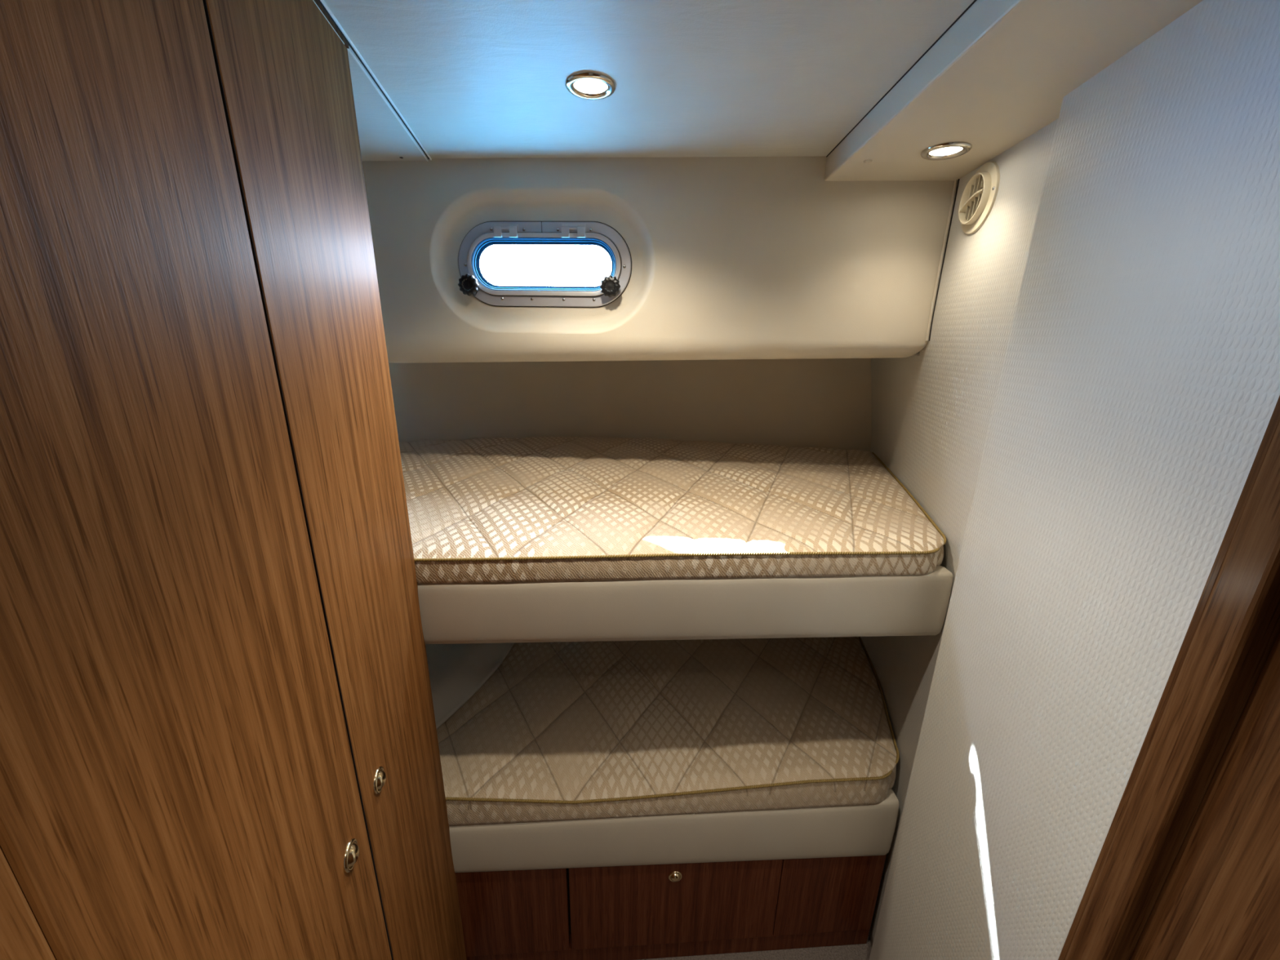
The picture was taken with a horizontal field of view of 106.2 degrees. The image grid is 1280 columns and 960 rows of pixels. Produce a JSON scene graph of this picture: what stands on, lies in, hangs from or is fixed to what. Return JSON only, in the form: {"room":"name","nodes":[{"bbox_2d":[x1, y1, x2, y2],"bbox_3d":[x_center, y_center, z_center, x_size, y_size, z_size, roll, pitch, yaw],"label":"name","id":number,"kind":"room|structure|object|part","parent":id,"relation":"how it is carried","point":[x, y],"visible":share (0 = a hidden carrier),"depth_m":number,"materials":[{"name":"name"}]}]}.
{"room":"boat cabin","nodes":[
{"label":"boat cabin","id":0,"kind":"room"},
{"bbox_2d":[425,642,515,728],"bbox_3d":[-0.678,0.527,1.345,0.562,0.085,0.419,1,17,0],"label":"wall","id":1,"kind":"structure","parent":0,"point":[457,672],"depth_m":1.34,"materials":[{"name":"white fabric"}]},
{"bbox_2d":[388,358,871,451],"bbox_3d":[-0.104,0.224,1.928,2.200,1.493,0.266,1,17,0],"label":"wall","id":2,"kind":"structure","parent":0,"point":[810,402],"depth_m":1.84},
{"bbox_2d":[417,565,952,644],"bbox_3d":[-0.179,0.099,1.426,2.006,0.144,1.130,1,17,0],"label":"bunk","id":3,"kind":"object","parent":2,"relation":"attached to","point":[895,605],"visible":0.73,"depth_m":0.92,"materials":[{"name":"beige leather"}]},
{"bbox_2d":[399,436,946,583],"bbox_3d":[-0.142,0.009,1.373,1.962,0.064,1.162,1,17,0],"label":"mattress","id":4,"kind":"object","parent":3,"relation":"on","point":[531,508],"visible":0.78,"depth_m":1.08,"materials":[{"name":"beige patterned fabric"},{"name":"gold fabric piping"}]},
{"bbox_2d":[324,0,974,160],"bbox_3d":[-0.193,-0.416,0.010,2.800,0.054,2.455,1,17,0],"label":"ceiling","id":5,"kind":"structure","parent":0,"point":[469,78],"depth_m":0.70,"materials":[{"name":"white paint"}]},
{"bbox_2d":[564,71,615,99],"bbox_3d":[-0.076,-0.607,0.743,0.078,0.006,0.078,1,17,0],"label":"recessed light","id":6,"kind":"object","parent":5,"relation":"in","point":[584,85],"visible":1,"depth_m":0.74,"materials":[{"name":"silver metal"}]},
{"bbox_2d":[361,155,954,363],"bbox_3d":[-0.263,-0.633,1.581,1.927,0.451,0.967,2,17,3],"label":"wall","id":7,"kind":"structure","parent":0,"point":[732,257],"depth_m":1.09,"materials":[{"name":"beige plastic"}]},
{"bbox_2d":[320,0,431,159],"bbox_3d":[-0.282,-0.414,0.083,0.003,0.004,2.185,-2,17,-10],"label":"trim","id":8,"kind":"structure","parent":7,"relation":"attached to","point":[323,2],"depth_m":0.70,"materials":[{"name":"white plastic"}]},
{"bbox_2d":[346,48,428,161],"bbox_3d":[-0.289,-0.413,0.082,0.003,0.006,2.185,-2,17,-10],"label":"trim","id":9,"kind":"structure","parent":7,"relation":"attached to","point":[348,50],"depth_m":0.79,"materials":[{"name":"white plastic"}]},
{"bbox_2d":[826,0,977,157],"bbox_3d":[0.373,-0.372,-0.024,0.015,0.002,2.171,1,17,0],"label":"trim","id":10,"kind":"structure","parent":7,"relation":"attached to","point":[975,1],"depth_m":0.67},
{"bbox_2d":[637,932,871,959],"bbox_3d":[-0.221,1.300,1.016,2.800,0.050,3.400,1,17,0],"label":"floor","id":11,"kind":"structure","parent":0,"point":[860,951],"depth_m":1.23,"materials":[{"name":"grey carpet"}]},
{"bbox_2d":[0,0,466,959],"bbox_3d":[-0.637,0.563,0.084,1.043,1.885,1.732,1,17,0],"label":"tall cabinet","id":12,"kind":"object","parent":11,"relation":"on","point":[219,736],"visible":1,"depth_m":0.35,"materials":[{"name":"brown wood"}]},
{"bbox_3d":[-0.277,0.522,0.166,0.019,1.827,0.307,-2,17,-10],"label":"door","id":13,"kind":"part","parent":12,"relation":"part of","materials":[{"name":"brown wood"}]},
{"bbox_3d":[-0.260,-0.354,-0.110,0.018,0.006,1.598,-2,17,-10],"label":"rail","id":14,"kind":"part","parent":12,"relation":"part of","materials":[{"name":"brown wood"}]},
{"bbox_3d":[-0.384,0.347,0.746,0.019,1.827,0.313,-2,17,-10],"label":"door","id":15,"kind":"part","parent":12,"relation":"part of","materials":[{"name":"brown wood"}]},
{"bbox_3d":[-0.700,0.333,0.858,0.598,1.879,0.013,-2,17,-10],"label":"corner post","id":16,"kind":"part","parent":12,"relation":"part of","materials":[{"name":"brown wood"}]},
{"bbox_2d":[455,854,886,959],"bbox_3d":[0.061,0.979,1.296,1.094,0.412,0.302,0,17,-4],"label":"drawer unit","id":17,"kind":"object","parent":11,"relation":"on","point":[668,910],"visible":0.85,"depth_m":1.17,"materials":[{"name":"brown wood"}]},
{"bbox_3d":[-0.315,1.022,1.146,0.285,0.286,0.018,0,17,-4],"label":"panel","id":18,"kind":"part","parent":17,"relation":"part of","materials":[{"name":"brown wood"}]},
{"bbox_3d":[0.086,1.023,1.173,0.507,0.281,0.019,0,17,-4],"label":"drawer","id":19,"kind":"part","parent":17,"relation":"part of","materials":[{"name":"brown wood"}]},
{"bbox_3d":[0.084,0.937,1.133,0.033,0.033,0.011,0,17,-4],"label":"knob","id":20,"kind":"part","parent":17,"relation":"part of","materials":[{"name":"gold metal"}]},
{"bbox_3d":[0.468,1.027,1.200,0.256,0.270,0.018,0,17,-4],"label":"panel","id":21,"kind":"part","parent":17,"relation":"part of","materials":[{"name":"brown wood"}]},
{"bbox_2d":[448,789,898,872],"bbox_3d":[-0.201,0.674,1.592,1.980,0.171,1.118,1,17,0],"label":"bunk","id":22,"kind":"object","parent":11,"relation":"on","point":[866,830],"visible":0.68,"depth_m":1.09,"materials":[{"name":"beige leather"}]},
{"bbox_2d":[436,636,899,826],"bbox_3d":[-0.173,0.566,1.523,1.918,0.084,1.130,1,17,0],"label":"mattress","id":23,"kind":"object","parent":22,"relation":"on","point":[560,731],"visible":0.6,"depth_m":1.20,"materials":[{"name":"beige fabric"}]},
{"bbox_2d":[859,118,1058,946],"bbox_3d":[0.711,0.167,1.518,0.156,1.862,1.236,5,17,12],"label":"wall","id":24,"kind":"structure","parent":0,"point":[931,411],"depth_m":0.99,"materials":[{"name":"paint"}]},
{"bbox_2d":[925,179,958,341],"bbox_3d":[0.660,-0.474,1.055,0.009,0.324,0.006,1,17,0],"label":"trim","id":25,"kind":"structure","parent":24,"relation":"attached to","point":[955,184],"depth_m":1.05,"materials":[{"name":"beige plastic"}]},
{"bbox_2d":[958,161,999,234],"bbox_3d":[0.644,-0.539,0.922,0.020,0.120,0.120,3,17,7],"label":"air vent","id":26,"kind":"object","parent":24,"relation":"in","point":[979,196],"visible":1,"depth_m":0.91,"materials":[{"name":"beige plastic"}]},
{"bbox_2d":[824,0,1203,181],"bbox_3d":[0.738,-0.354,-0.005,0.734,0.056,2.400,1,17,0],"label":"ceiling","id":27,"kind":"structure","parent":0,"point":[1003,72],"depth_m":0.63,"materials":[{"name":"white paint"}]},
{"bbox_2d":[863,159,871,164],"bbox_3d":[0.431,-0.601,0.909,0.015,0.006,0.015,1,17,0],"label":"plug","id":28,"kind":"object","parent":27,"relation":"attached to","point":[868,161],"visible":1,"depth_m":0.91,"materials":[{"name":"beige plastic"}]},
{"bbox_2d":[920,141,972,159],"bbox_3d":[0.541,-0.582,0.852,0.078,0.006,0.078,1,17,0],"label":"recessed light","id":29,"kind":"object","parent":27,"relation":"in","point":[948,150],"visible":1,"depth_m":0.85,"materials":[{"name":"silver metal"}]},
{"bbox_2d":[869,0,1279,959],"bbox_3d":[0.555,0.411,0.732,0.050,1.840,0.418,3,17,6],"label":"wall","id":30,"kind":"structure","parent":0,"point":[1138,393],"depth_m":0.57,"materials":[{"name":"paint"}]},
{"bbox_3d":[0.554,0.646,-0.132,0.140,1.885,1.582,1,17,0],"label":"wall","id":31,"kind":"structure","parent":0,"visible":0},
{"bbox_2d":[1057,395,1279,959],"bbox_3d":[0.470,0.580,0.164,0.058,1.837,0.801,3,17,8],"label":"door","id":32,"kind":"structure","parent":31,"relation":"in","point":[1187,867],"depth_m":0.42,"materials":[{"name":"brown wood"}]},
{"bbox_3d":[-0.200,-0.543,1.186,2.945,0.495,0.255,1,17,0],"label":"wall","id":33,"kind":"structure","parent":0,"visible":0},
{"bbox_2d":[457,221,631,307],"bbox_3d":[-0.228,-0.507,1.131,0.418,0.188,0.054,2,17,3],"label":"window","id":34,"kind":"structure","parent":33,"relation":"in","point":[484,235],"depth_m":1.13,"materials":[{"name":"silver metal"}]},
{"bbox_3d":[-0.405,-0.461,1.138,0.049,0.049,0.018,1,17,0],"label":"clamp knob","id":35,"kind":"part","parent":34,"relation":"part of","materials":[{"name":"black plastic"}]},
{"bbox_3d":[-0.227,-0.508,1.137,0.366,0.136,0.017,2,17,3],"label":"hinged frame","id":36,"kind":"part","parent":34,"relation":"part of","materials":[{"name":"silver metal"}]},
{"bbox_3d":[-0.069,-0.450,1.118,0.049,0.049,0.018,1,17,0],"label":"clamp knob","id":37,"kind":"part","parent":34,"relation":"part of","materials":[{"name":"black plastic"}]}
]}

